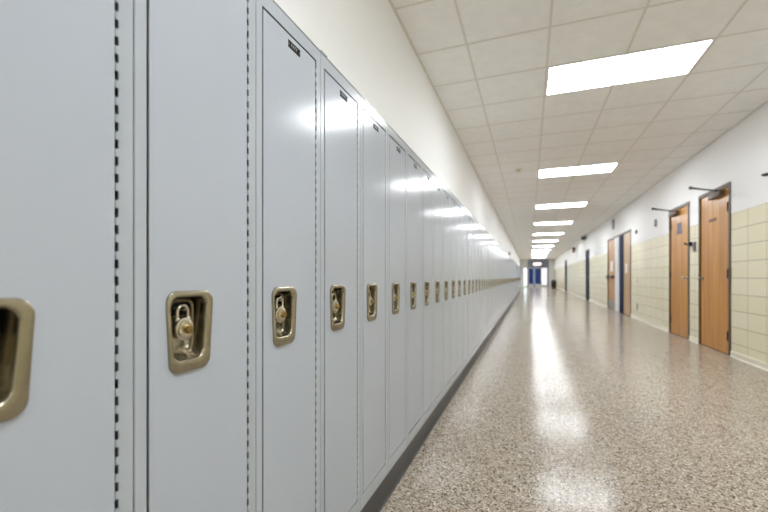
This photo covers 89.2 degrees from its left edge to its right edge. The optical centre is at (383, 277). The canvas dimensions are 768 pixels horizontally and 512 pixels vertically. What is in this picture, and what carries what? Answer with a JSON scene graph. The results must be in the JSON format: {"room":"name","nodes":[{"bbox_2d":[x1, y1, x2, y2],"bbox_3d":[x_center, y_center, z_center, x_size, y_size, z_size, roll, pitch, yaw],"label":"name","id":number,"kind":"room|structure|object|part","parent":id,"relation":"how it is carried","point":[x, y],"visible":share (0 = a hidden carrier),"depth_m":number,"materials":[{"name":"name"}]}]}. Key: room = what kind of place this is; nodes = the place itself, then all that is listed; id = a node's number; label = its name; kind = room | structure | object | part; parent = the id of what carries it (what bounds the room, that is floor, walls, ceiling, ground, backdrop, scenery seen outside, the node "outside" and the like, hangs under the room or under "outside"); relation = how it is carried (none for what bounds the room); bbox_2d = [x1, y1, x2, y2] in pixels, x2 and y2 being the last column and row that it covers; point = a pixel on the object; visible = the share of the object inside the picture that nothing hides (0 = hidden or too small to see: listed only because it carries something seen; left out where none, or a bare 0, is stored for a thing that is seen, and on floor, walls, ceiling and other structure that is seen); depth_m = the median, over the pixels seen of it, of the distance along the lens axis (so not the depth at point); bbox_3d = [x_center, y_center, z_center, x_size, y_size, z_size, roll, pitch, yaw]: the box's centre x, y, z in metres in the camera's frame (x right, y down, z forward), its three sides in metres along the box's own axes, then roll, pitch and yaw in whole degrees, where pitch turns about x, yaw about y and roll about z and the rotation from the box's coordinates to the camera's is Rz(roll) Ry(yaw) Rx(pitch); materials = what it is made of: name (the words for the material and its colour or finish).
{"room":"school corridor","nodes":[
{"label":"school corridor","id":0,"kind":"room"},
{"bbox_2d":[274,0,520,266],"bbox_3d":[5.762,-0.600,18.237,0.150,3.222,50.600,0,0,20],"label":"wall","id":1,"kind":"structure","parent":0,"point":[365,40],"depth_m":2.81,"materials":[{"name":"white paint"}]},
{"bbox_2d":[262,0,520,267],"bbox_3d":[4.677,-0.704,14.683,0.307,0.007,30.480,0,0,20],"label":"trim","id":2,"kind":"structure","parent":1,"relation":"attached to","point":[321,51],"depth_m":1.35,"materials":[{"name":"grey paint"}]},
{"bbox_2d":[360,290,520,511],"bbox_3d":[4.679,0.956,14.682,0.310,0.111,30.480,0,0,20],"label":"baseboard","id":3,"kind":"structure","parent":1,"relation":"attached to","point":[379,498],"depth_m":2.25,"materials":[{"name":"grey rubber"}]},
{"bbox_2d":[0,0,132,511],"bbox_3d":[-0.601,0.100,0.549,0.308,1.601,0.303,0,0,20],"label":"locker","id":4,"kind":"object","parent":3,"relation":"on","point":[66,66],"visible":1,"depth_m":0.55,"materials":[{"name":"grey metal"}]},
{"bbox_3d":[-0.490,0.102,0.464,0.042,0.153,0.108,0,0,20],"label":"handle plate","id":5,"kind":"part","parent":4,"relation":"part of","materials":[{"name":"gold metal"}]},
{"bbox_2d":[133,0,254,511],"bbox_3d":[-0.494,0.100,0.834,0.308,1.601,0.303,0,0,20],"label":"locker","id":6,"kind":"object","parent":3,"relation":"on","point":[194,60],"visible":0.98,"depth_m":0.75,"materials":[{"name":"grey metal"}]},
{"bbox_2d":[172,304,193,340],"bbox_3d":[-0.377,0.085,0.738,0.028,0.070,0.045,0,0,18],"label":"padlock","id":7,"kind":"object","parent":6,"relation":"attached to","point":[182,327],"visible":0.98,"depth_m":0.73,"materials":[{"name":"metal"}]},
{"bbox_3d":[-0.368,0.098,0.735,0.009,0.018,0.018,0,0,19],"label":"knob","id":8,"kind":"part","parent":7,"relation":"part of","materials":[{"name":"gold metal"}]},
{"bbox_3d":[-0.383,0.102,0.750,0.042,0.153,0.108,0,0,20],"label":"handle plate","id":9,"kind":"part","parent":6,"relation":"part of","materials":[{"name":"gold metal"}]},
{"bbox_2d":[255,0,319,511],"bbox_3d":[-0.387,0.100,1.120,0.308,1.601,0.303,0,0,20],"label":"locker","id":10,"kind":"object","parent":3,"relation":"on","point":[287,64],"visible":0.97,"depth_m":1.04,"materials":[{"name":"grey metal"}]},
{"bbox_2d":[275,296,286,322],"bbox_3d":[-0.270,0.085,1.024,0.028,0.070,0.045,0,-2,22],"label":"padlock","id":11,"kind":"object","parent":10,"relation":"attached to","point":[280,311],"visible":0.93,"depth_m":1.01,"materials":[{"name":"metal"}]},
{"bbox_3d":[-0.262,0.098,1.020,0.009,0.018,0.018,0,-2,22],"label":"knob","id":12,"kind":"part","parent":11,"relation":"part of","materials":[{"name":"gold metal"}]},
{"bbox_3d":[-0.277,0.102,1.035,0.042,0.153,0.108,0,0,20],"label":"handle plate","id":13,"kind":"part","parent":10,"relation":"part of","materials":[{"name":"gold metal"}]},
{"bbox_3d":[-0.247,-0.632,1.075,0.002,0.021,0.058,0,0,20],"label":"number plate","id":14,"kind":"part","parent":10,"relation":"part of","materials":[{"name":"black"}]},
{"bbox_2d":[320,52,359,511],"bbox_3d":[-0.280,0.100,1.405,0.308,1.601,0.303,0,0,20],"label":"locker","id":15,"kind":"object","parent":3,"relation":"on","point":[339,101],"visible":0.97,"depth_m":1.32,"materials":[{"name":"grey metal"}]},
{"bbox_2d":[332,292,339,312],"bbox_3d":[-0.164,0.085,1.309,0.028,0.070,0.045,0,1,22],"label":"padlock","id":16,"kind":"object","parent":15,"relation":"attached to","point":[336,306],"visible":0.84,"depth_m":1.30,"materials":[{"name":"metal"}]},
{"bbox_3d":[-0.170,0.102,1.321,0.042,0.153,0.108,0,0,20],"label":"handle plate","id":17,"kind":"part","parent":15,"relation":"part of","materials":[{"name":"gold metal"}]},
{"bbox_3d":[-0.140,-0.632,1.360,0.002,0.021,0.058,0,0,20],"label":"number plate","id":18,"kind":"part","parent":15,"relation":"part of","materials":[{"name":"grey metal"}]},
{"bbox_2d":[360,95,386,510],"bbox_3d":[-0.174,0.100,1.691,0.308,1.601,0.303,0,0,20],"label":"locker","id":19,"kind":"object","parent":3,"relation":"on","point":[373,129],"visible":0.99,"depth_m":1.61,"materials":[{"name":"grey metal"}]},
{"bbox_2d":[368,290,373,306],"bbox_3d":[-0.057,0.085,1.594,0.028,0.070,0.045,0,0,22],"label":"padlock","id":20,"kind":"object","parent":19,"relation":"attached to","point":[371,300],"visible":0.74,"depth_m":1.59,"materials":[{"name":"metal"}]},
{"bbox_3d":[-0.063,0.102,1.606,0.042,0.153,0.108,0,0,20],"label":"handle plate","id":21,"kind":"part","parent":19,"relation":"part of","materials":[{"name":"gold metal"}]},
{"bbox_3d":[-0.034,-0.632,1.646,0.002,0.021,0.058,0,0,20],"label":"number plate","id":22,"kind":"part","parent":19,"relation":"part of","materials":[{"name":"grey metal"}]},
{"bbox_2d":[387,124,406,473],"bbox_3d":[-0.067,0.100,1.976,0.308,1.601,0.303,0,0,20],"label":"locker","id":23,"kind":"object","parent":3,"relation":"on","point":[396,148],"visible":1,"depth_m":1.89,"materials":[{"name":"grey metal"}]},
{"bbox_3d":[0.043,0.102,1.892,0.042,0.153,0.108,0,0,21],"label":"handle plate","id":24,"kind":"part","parent":23,"relation":"part of","materials":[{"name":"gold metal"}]},
{"bbox_2d":[407,146,421,445],"bbox_3d":[0.039,0.100,2.262,0.307,1.601,0.303,0,0,20],"label":"locker","id":25,"kind":"object","parent":3,"relation":"on","point":[414,164],"visible":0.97,"depth_m":2.18,"materials":[{"name":"grey metal"}]},
{"bbox_3d":[0.149,0.102,2.178,0.042,0.153,0.108,0,0,21],"label":"handle plate","id":26,"kind":"part","parent":25,"relation":"part of","materials":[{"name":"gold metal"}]},
{"bbox_2d":[422,162,433,425],"bbox_3d":[0.146,0.100,2.547,0.308,1.601,0.303,0,0,20],"label":"locker","id":27,"kind":"object","parent":3,"relation":"on","point":[427,175],"visible":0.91,"depth_m":2.48,"materials":[{"name":"grey metal"}]},
{"bbox_3d":[0.257,0.102,2.463,0.042,0.153,0.108,0,0,20],"label":"handle plate","id":28,"kind":"part","parent":27,"relation":"part of","materials":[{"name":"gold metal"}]},
{"bbox_2d":[434,175,442,408],"bbox_3d":[0.253,0.100,2.833,0.307,1.601,0.303,0,0,20],"label":"locker","id":29,"kind":"object","parent":3,"relation":"on","point":[438,186],"visible":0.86,"depth_m":2.78,"materials":[{"name":"grey metal"}]},
{"bbox_3d":[0.362,0.102,2.749,0.042,0.153,0.108,0,0,21],"label":"handle plate","id":30,"kind":"part","parent":29,"relation":"part of","materials":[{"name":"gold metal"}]},
{"bbox_2d":[443,185,450,395],"bbox_3d":[0.360,0.100,3.118,0.308,1.601,0.303,0,0,20],"label":"locker","id":31,"kind":"object","parent":3,"relation":"on","point":[446,193],"visible":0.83,"depth_m":3.05,"materials":[{"name":"grey metal"}]},
{"bbox_3d":[0.470,0.102,3.034,0.042,0.153,0.108,0,0,21],"label":"handle plate","id":32,"kind":"part","parent":31,"relation":"part of","materials":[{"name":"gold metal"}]},
{"bbox_3d":[0.488,0.093,3.068,0.016,1.498,0.246,0,0,21],"label":"door","id":33,"kind":"part","parent":31,"relation":"part of","materials":[{"name":"grey paint"}]},
{"bbox_2d":[451,193,456,384],"bbox_3d":[0.466,0.100,3.404,0.307,1.601,0.303,0,0,20],"label":"locker","id":34,"kind":"object","parent":3,"relation":"on","point":[453,199],"visible":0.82,"depth_m":3.34,"materials":[{"name":"grey metal"}]},
{"bbox_3d":[0.576,0.102,3.320,0.042,0.153,0.108,0,0,21],"label":"handle plate","id":35,"kind":"part","parent":34,"relation":"part of","materials":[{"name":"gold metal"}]},
{"bbox_2d":[457,200,462,376],"bbox_3d":[0.573,0.100,3.689,0.307,1.601,0.303,0,0,20],"label":"locker","id":36,"kind":"object","parent":3,"relation":"on","point":[459,205],"visible":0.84,"depth_m":3.63,"materials":[{"name":"grey metal"}]},
{"bbox_3d":[0.683,0.102,3.605,0.042,0.153,0.108,0,0,21],"label":"handle plate","id":37,"kind":"part","parent":36,"relation":"part of","materials":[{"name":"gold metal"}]},
{"bbox_3d":[0.701,0.093,3.639,0.016,1.498,0.246,0,0,21],"label":"door","id":38,"kind":"part","parent":36,"relation":"part of","materials":[{"name":"grey paint"}]},
{"bbox_2d":[463,206,466,368],"bbox_3d":[0.680,0.100,3.975,0.308,1.601,0.303,0,0,20],"label":"locker","id":39,"kind":"object","parent":3,"relation":"on","point":[464,208],"visible":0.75,"depth_m":3.91,"materials":[{"name":"grey metal"}]},
{"bbox_2d":[467,211,470,362],"bbox_3d":[0.787,0.100,4.260,0.309,1.601,0.303,0,0,20],"label":"locker","id":40,"kind":"object","parent":3,"relation":"on","point":[468,213],"visible":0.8,"depth_m":4.14,"materials":[{"name":"grey metal"}]},
{"bbox_3d":[0.916,0.093,4.210,0.016,1.498,0.246,0,0,20],"label":"door","id":41,"kind":"part","parent":40,"relation":"part of","materials":[{"name":"grey paint"}]},
{"bbox_2d":[471,215,474,357],"bbox_3d":[0.893,0.100,4.546,0.307,1.601,0.303,0,0,20],"label":"locker","id":42,"kind":"object","parent":3,"relation":"on","point":[472,217],"visible":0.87,"depth_m":4.44,"materials":[{"name":"grey metal"}]},
{"bbox_3d":[1.021,0.093,4.496,0.016,1.498,0.246,0,0,21],"label":"door","id":43,"kind":"part","parent":42,"relation":"part of","materials":[{"name":"grey paint"}]},
{"bbox_2d":[475,219,477,351],"bbox_3d":[1.000,0.100,4.831,0.307,1.601,0.303,0,0,20],"label":"locker","id":44,"kind":"object","parent":3,"relation":"on","point":[476,221],"visible":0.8,"depth_m":4.77,"materials":[{"name":"grey metal"}]},
{"bbox_2d":[478,222,480,347],"bbox_3d":[1.107,0.100,5.117,0.308,1.601,0.303,0,0,20],"label":"locker","id":45,"kind":"object","parent":3,"relation":"on","point":[479,224],"visible":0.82,"depth_m":5.05,"materials":[{"name":"grey metal"}]},
{"bbox_2d":[481,226,483,343],"bbox_3d":[1.214,0.100,5.402,0.309,1.601,0.303,0,0,20],"label":"locker","id":46,"kind":"object","parent":3,"relation":"on","point":[482,228],"visible":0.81,"depth_m":5.36,"materials":[{"name":"grey metal"}]},
{"bbox_3d":[1.343,0.093,5.351,0.016,1.498,0.246,0,0,20],"label":"door","id":47,"kind":"part","parent":46,"relation":"part of","materials":[{"name":"grey paint"}]},
{"bbox_2d":[484,229,485,339],"bbox_3d":[1.320,0.100,5.688,0.308,1.601,0.303,0,0,20],"label":"locker","id":48,"kind":"object","parent":3,"relation":"on","point":[484,229],"visible":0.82,"depth_m":5.61,"materials":[{"name":"grey metal"}]},
{"bbox_2d":[486,231,487,336],"bbox_3d":[1.427,0.100,5.973,0.308,1.601,0.303,0,0,20],"label":"locker","id":49,"kind":"object","parent":3,"relation":"on","point":[486,231],"visible":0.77,"depth_m":5.88,"materials":[{"name":"grey metal"}]},
{"bbox_2d":[488,233,489,333],"bbox_3d":[1.534,0.100,6.258,0.309,1.601,0.303,0,0,20],"label":"locker","id":50,"kind":"object","parent":3,"relation":"on","point":[488,233],"visible":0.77,"depth_m":6.16,"materials":[{"name":"grey metal"}]},
{"bbox_2d":[490,235,490,330],"bbox_3d":[1.640,0.100,6.544,0.307,1.601,0.303,0,0,20],"label":"locker","id":51,"kind":"object","parent":3,"relation":"on","point":[490,235],"visible":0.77,"depth_m":6.48,"materials":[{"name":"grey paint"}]},
{"bbox_2d":[491,236,492,329],"bbox_3d":[1.747,0.100,6.830,0.309,1.601,0.303,0,0,20],"label":"locker","id":52,"kind":"object","parent":3,"relation":"on","point":[491,236],"visible":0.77,"depth_m":6.64,"materials":[{"name":"grey metal"}]},
{"bbox_3d":[1.876,0.093,6.779,0.016,1.498,0.246,0,0,20],"label":"door","id":53,"kind":"part","parent":52,"relation":"part of","materials":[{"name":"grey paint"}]},
{"bbox_2d":[493,238,493,326],"bbox_3d":[1.853,0.100,7.115,0.307,1.601,0.303,0,0,20],"label":"locker","id":54,"kind":"object","parent":3,"relation":"on","point":[493,238],"visible":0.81,"depth_m":7.01,"materials":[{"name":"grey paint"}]},
{"bbox_2d":[494,240,495,325],"bbox_3d":[1.960,0.100,7.401,0.307,1.601,0.303,0,0,20],"label":"locker","id":55,"kind":"object","parent":3,"relation":"on","point":[494,240],"visible":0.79,"depth_m":7.21,"materials":[{"name":"grey metal"}]},
{"bbox_3d":[2.089,0.093,7.351,0.016,1.498,0.246,0,0,21],"label":"door","id":56,"kind":"part","parent":55,"relation":"part of","materials":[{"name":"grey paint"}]},
{"bbox_2d":[496,242,496,322],"bbox_3d":[2.067,0.100,7.686,0.307,1.601,0.303,0,0,20],"label":"locker","id":57,"kind":"object","parent":3,"relation":"on","point":[496,242],"visible":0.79,"depth_m":7.65,"materials":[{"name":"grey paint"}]},
{"bbox_2d":[497,243,497,321],"bbox_3d":[2.174,0.100,7.972,0.307,1.601,0.303,0,0,20],"label":"locker","id":58,"kind":"object","parent":3,"relation":"on","point":[497,243],"visible":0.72,"depth_m":7.88,"materials":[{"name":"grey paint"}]},
{"bbox_2d":[498,244,498,319],"bbox_3d":[2.281,0.100,8.257,0.309,1.601,0.303,0,0,20],"label":"locker","id":59,"kind":"object","parent":3,"relation":"on","point":[498,244],"visible":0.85,"depth_m":8.12,"materials":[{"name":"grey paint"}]},
{"bbox_2d":[499,245,499,318],"bbox_3d":[2.387,0.100,8.543,0.307,1.601,0.303,0,0,20],"label":"locker","id":60,"kind":"object","parent":3,"relation":"on","point":[499,245],"visible":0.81,"depth_m":8.42,"materials":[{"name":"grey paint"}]},
{"bbox_2d":[500,246,500,317],"bbox_3d":[2.494,0.100,8.828,0.308,1.601,0.303,0,0,20],"label":"locker","id":61,"kind":"object","parent":3,"relation":"on","point":[500,246],"visible":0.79,"depth_m":8.69,"materials":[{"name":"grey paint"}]},
{"bbox_2d":[501,247,501,315],"bbox_3d":[2.601,0.100,9.114,0.308,1.601,0.303,0,0,20],"label":"locker","id":62,"kind":"object","parent":3,"relation":"on","point":[501,247],"visible":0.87,"depth_m":8.99,"materials":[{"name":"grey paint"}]},
{"bbox_2d":[502,248,502,314],"bbox_3d":[2.707,0.100,9.399,0.308,1.601,0.303,0,0,20],"label":"locker","id":63,"kind":"object","parent":3,"relation":"on","point":[502,248],"visible":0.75,"depth_m":9.34,"materials":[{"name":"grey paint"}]},
{"bbox_2d":[503,249,503,312],"bbox_3d":[2.814,0.100,9.685,0.308,1.601,0.303,0,0,20],"label":"locker","id":64,"kind":"object","parent":3,"relation":"on","point":[503,249],"visible":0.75,"depth_m":9.69,"materials":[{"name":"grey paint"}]},
{"bbox_2d":[504,250,504,311],"bbox_3d":[3.027,0.100,10.256,0.307,1.601,0.303,0,0,20],"label":"locker","id":65,"kind":"object","parent":3,"relation":"on","point":[504,250],"visible":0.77,"depth_m":10.08,"materials":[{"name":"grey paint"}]},
{"bbox_2d":[505,251,505,310],"bbox_3d":[3.134,0.100,10.541,0.307,1.601,0.303,0,0,20],"label":"locker","id":66,"kind":"object","parent":3,"relation":"on","point":[505,251],"visible":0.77,"depth_m":10.50,"materials":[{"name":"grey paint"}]},
{"bbox_2d":[506,252,506,308],"bbox_3d":[3.348,0.100,11.112,0.308,1.601,0.303,0,0,20],"label":"locker","id":67,"kind":"object","parent":3,"relation":"on","point":[506,252],"visible":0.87,"depth_m":10.95,"materials":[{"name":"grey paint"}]},
{"bbox_2d":[507,254,507,307],"bbox_3d":[3.454,0.100,11.398,0.307,1.601,0.303,0,0,20],"label":"locker","id":68,"kind":"object","parent":3,"relation":"on","point":[507,254],"visible":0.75,"depth_m":11.44,"materials":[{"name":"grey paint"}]},
{"bbox_2d":[508,255,508,306],"bbox_3d":[3.668,0.100,11.969,0.308,1.601,0.303,0,0,20],"label":"locker","id":69,"kind":"object","parent":3,"relation":"on","point":[508,255],"visible":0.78,"depth_m":11.98,"materials":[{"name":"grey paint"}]},
{"bbox_2d":[509,256,509,304],"bbox_3d":[3.882,0.100,12.540,0.309,1.601,0.303,0,0,20],"label":"locker","id":70,"kind":"object","parent":3,"relation":"on","point":[509,256],"visible":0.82,"depth_m":12.57,"materials":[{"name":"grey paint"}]},
{"bbox_2d":[510,257,510,303],"bbox_3d":[4.202,0.100,13.396,0.308,1.601,0.303,0,0,20],"label":"locker","id":71,"kind":"object","parent":3,"relation":"on","point":[510,257],"visible":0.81,"depth_m":13.23,"materials":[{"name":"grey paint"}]},
{"bbox_2d":[511,258,511,301],"bbox_3d":[4.415,0.100,13.967,0.309,1.601,0.303,0,0,20],"label":"locker","id":72,"kind":"object","parent":3,"relation":"on","point":[511,258],"visible":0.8,"depth_m":13.96,"materials":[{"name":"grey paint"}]},
{"bbox_2d":[512,259,512,300],"bbox_3d":[4.736,0.100,14.824,0.309,1.601,0.303,0,0,20],"label":"locker","id":73,"kind":"object","parent":3,"relation":"on","point":[512,259],"visible":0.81,"depth_m":14.76,"materials":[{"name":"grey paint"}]},
{"bbox_2d":[513,260,513,299],"bbox_3d":[5.056,0.100,15.680,0.308,1.601,0.303,0,0,20],"label":"locker","id":74,"kind":"object","parent":3,"relation":"on","point":[513,260],"visible":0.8,"depth_m":15.69,"materials":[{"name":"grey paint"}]},
{"bbox_2d":[514,261,514,297],"bbox_3d":[5.482,0.100,16.822,0.308,1.601,0.303,0,0,20],"label":"locker","id":75,"kind":"object","parent":3,"relation":"on","point":[514,261],"visible":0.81,"depth_m":16.72,"materials":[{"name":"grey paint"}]},
{"bbox_2d":[515,262,515,296],"bbox_3d":[5.909,0.100,17.965,0.307,1.601,0.303,0,0,20],"label":"locker","id":76,"kind":"object","parent":3,"relation":"on","point":[515,262],"visible":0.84,"depth_m":17.93,"materials":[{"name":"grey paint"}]},
{"bbox_2d":[516,263,516,294],"bbox_3d":[6.443,0.100,19.392,0.309,1.601,0.303,0,0,20],"label":"locker","id":77,"kind":"object","parent":3,"relation":"on","point":[516,263],"visible":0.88,"depth_m":19.25,"materials":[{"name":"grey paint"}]},
{"bbox_2d":[517,264,517,293],"bbox_3d":[6.976,0.100,20.820,0.308,1.601,0.303,0,0,20],"label":"locker","id":78,"kind":"object","parent":3,"relation":"on","point":[517,264],"visible":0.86,"depth_m":20.88,"materials":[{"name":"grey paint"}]},
{"bbox_2d":[521,259,553,286],"bbox_3d":[16.279,-0.600,41.395,3.337,3.222,0.150,0,0,20],"label":"wall","id":79,"kind":"structure","parent":0,"point":[524,263],"depth_m":41.67,"materials":[{"name":"white paint"}]},
{"bbox_2d":[524,268,526,285],"bbox_3d":[15.138,-0.023,41.729,0.340,1.970,0.024,0,0,20],"label":"window","id":80,"kind":"structure","parent":79,"relation":"in","point":[525,269],"depth_m":41.71,"materials":[{"name":"white paint"}]},
{"bbox_2d":[528,259,548,286],"bbox_3d":[16.354,-0.460,41.341,2.070,2.942,0.140,0,0,20],"label":"door","id":81,"kind":"structure","parent":79,"relation":"in","point":[538,276],"depth_m":41.31,"materials":[{"name":"blue paint"}]},
{"bbox_3d":[15.709,-0.123,41.585,0.434,1.690,0.015,0,0,20],"label":"glass","id":82,"kind":"part","parent":81,"relation":"part of","materials":[{"name":"blue glass"}]},
{"bbox_3d":[16.341,-0.123,41.348,0.564,1.690,0.015,0,0,20],"label":"glass","id":83,"kind":"part","parent":81,"relation":"part of","materials":[{"name":"blue glass"}]},
{"bbox_3d":[16.345,-1.530,41.344,1.850,0.802,0.100,0,0,20],"label":"header panel","id":84,"kind":"part","parent":81,"relation":"part of","materials":[{"name":"grey paint"}]},
{"bbox_3d":[16.911,-0.088,41.102,0.480,1.700,0.018,0,0,20],"label":"glass","id":85,"kind":"part","parent":81,"relation":"part of","materials":[{"name":"white glass"}]},
{"bbox_2d":[381,287,767,511],"bbox_3d":[7.816,1.072,17.469,4.837,0.120,51.200,0,0,20],"label":"floor","id":86,"kind":"structure","parent":0,"point":[642,417],"depth_m":2.62,"materials":[{"name":"stone"}]},
{"bbox_2d":[532,301,557,511],"bbox_3d":[6.794,1.016,17.851,0.004,0.011,50.600,0,0,20],"label":"floor strip","id":87,"kind":"object","parent":86,"relation":"in","point":[532,301],"visible":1,"depth_m":2.37,"materials":[{"name":"silver metal"}]},
{"bbox_2d":[551,280,556,287],"bbox_3d":[15.603,0.617,35.803,0.480,0.790,0.480,0,0,20],"label":"trash can","id":88,"kind":"object","parent":86,"relation":"on","point":[553,282],"visible":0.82,"depth_m":35.62,"materials":[{"name":"black plastic"}]},
{"bbox_2d":[391,0,767,259],"bbox_3d":[7.395,-1.921,17.627,3.337,0.020,50.600,0,0,20],"label":"ceiling","id":89,"kind":"structure","parent":0,"point":[435,24],"depth_m":4.03,"materials":[{"name":"tile"}]},
{"bbox_2d":[533,233,563,234],"bbox_3d":[7.243,-1.958,17.168,1.234,0.104,0.582,0,0,20],"label":"ceiling light","id":90,"kind":"object","parent":89,"relation":"attached to","point":[544,233],"visible":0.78,"depth_m":17.34,"materials":[{"name":"white plastic"}]},
{"bbox_2d":[534,221,572,224],"bbox_3d":[5.976,-1.958,13.777,1.234,0.104,0.582,0,0,20],"label":"ceiling light","id":91,"kind":"object","parent":89,"relation":"attached to","point":[549,223],"visible":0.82,"depth_m":13.83,"materials":[{"name":"white plastic"}]},
{"bbox_2d":[536,202,587,208],"bbox_3d":[4.708,-1.958,10.385,1.234,0.104,0.582,0,0,20],"label":"ceiling light","id":92,"kind":"object","parent":89,"relation":"attached to","point":[583,203],"visible":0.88,"depth_m":10.36,"materials":[{"name":"white plastic"}]},
{"bbox_2d":[388,0,767,259],"bbox_3d":[7.395,-1.911,17.627,3.337,0.007,50.600,0,0,20],"label":"grid","id":93,"kind":"object","parent":89,"relation":"attached to","point":[390,1],"visible":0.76,"depth_m":4.20,"materials":[{"name":"silver metal"}]},
{"bbox_2d":[538,163,617,177],"bbox_3d":[3.440,-1.958,6.993,1.234,0.104,0.582,0,0,20],"label":"ceiling light","id":94,"kind":"object","parent":89,"relation":"attached to","point":[603,168],"visible":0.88,"depth_m":6.97,"materials":[{"name":"white plastic"}]},
{"bbox_2d":[546,39,714,95],"bbox_3d":[2.172,-1.958,3.601,1.234,0.104,0.582,0,0,20],"label":"ceiling light","id":95,"kind":"object","parent":89,"relation":"attached to","point":[677,60],"visible":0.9,"depth_m":3.58,"materials":[{"name":"white plastic"}]},
{"bbox_2d":[554,102,767,363],"bbox_3d":[9.028,-0.600,17.016,0.150,3.222,50.600,0,0,20],"label":"wall","id":96,"kind":"structure","parent":0,"point":[739,156],"depth_m":5.77,"materials":[{"name":"white paint"}]},
{"bbox_2d":[565,260,566,291],"bbox_3d":[12.963,-0.111,27.662,0.194,2.245,1.500,0,0,20],"label":"door","id":97,"kind":"structure","parent":96,"relation":"in","point":[565,260],"depth_m":27.39,"materials":[{"name":"black metal"}]},
{"bbox_2d":[586,249,588,299],"bbox_3d":[9.111,-0.111,17.359,0.194,2.245,1.100,0,0,20],"label":"door","id":98,"kind":"structure","parent":96,"relation":"in","point":[587,251],"depth_m":17.45,"materials":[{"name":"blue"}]},
{"bbox_2d":[606,229,630,316],"bbox_3d":[6.871,-0.111,11.401,0.220,2.245,3.130,0,0,20],"label":"door","id":99,"kind":"structure","parent":96,"relation":"in","point":[619,246],"depth_m":11.18,"materials":[{"name":"brown wood"}]},
{"bbox_3d":[7.189,0.852,12.302,0.004,0.280,1.040,0,0,20],"label":"kick plate","id":100,"kind":"part","parent":99,"relation":"part of","materials":[{"name":"silver metal"}]},
{"bbox_3d":[6.945,-0.086,11.528,0.110,2.195,0.480,0,0,20],"label":"white post","id":101,"kind":"part","parent":99,"relation":"part of","materials":[{"name":"white paint"}]},
{"bbox_3d":[6.742,-0.086,11.001,0.040,2.195,0.650,0,0,20],"label":"navy panel","id":102,"kind":"part","parent":99,"relation":"part of","materials":[{"name":"blue paint"}]},
{"bbox_2d":[556,287,767,370],"bbox_3d":[8.947,0.977,17.046,0.022,0.070,50.598,0,0,20],"label":"baseboard","id":103,"kind":"structure","parent":96,"relation":"attached to","point":[759,364],"depth_m":6.00,"materials":[{"name":"beige"}]},
{"bbox_2d":[652,201,689,339],"bbox_3d":[4.966,-0.111,6.807,0.571,2.245,0.970,0,0,20],"label":"door","id":104,"kind":"structure","parent":96,"relation":"in","point":[679,217],"depth_m":6.74,"materials":[{"name":"brown wood"}]},
{"bbox_3d":[4.926,-1.178,6.856,0.613,0.050,0.060,0,0,-25],"label":"closer arm","id":105,"kind":"part","parent":104,"relation":"part of","materials":[{"name":"black"}]},
{"bbox_3d":[5.167,-0.111,6.732,0.142,2.245,0.970,0,0,20],"label":"frame","id":106,"kind":"part","parent":104,"relation":"part of","materials":[{"name":"brown wood"}]},
{"bbox_2d":[692,242,695,251],"bbox_3d":[4.846,-0.478,6.089,0.042,0.150,0.065,0,0,20],"label":"wall switch","id":107,"kind":"object","parent":96,"relation":"attached to","point":[693,243],"visible":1,"depth_m":6.08,"materials":[{"name":"grey metal"}]},
{"bbox_2d":[689,181,730,355],"bbox_3d":[4.488,-0.111,5.529,0.571,2.245,1.000,0,0,20],"label":"door","id":108,"kind":"structure","parent":96,"relation":"in","point":[714,206],"depth_m":5.43,"materials":[{"name":"brown wood"}]},
{"bbox_3d":[4.327,-1.178,5.252,0.572,0.050,0.066,0,0,-20],"label":"closer arm","id":109,"kind":"part","parent":108,"relation":"part of","materials":[{"name":"black"}]}
]}

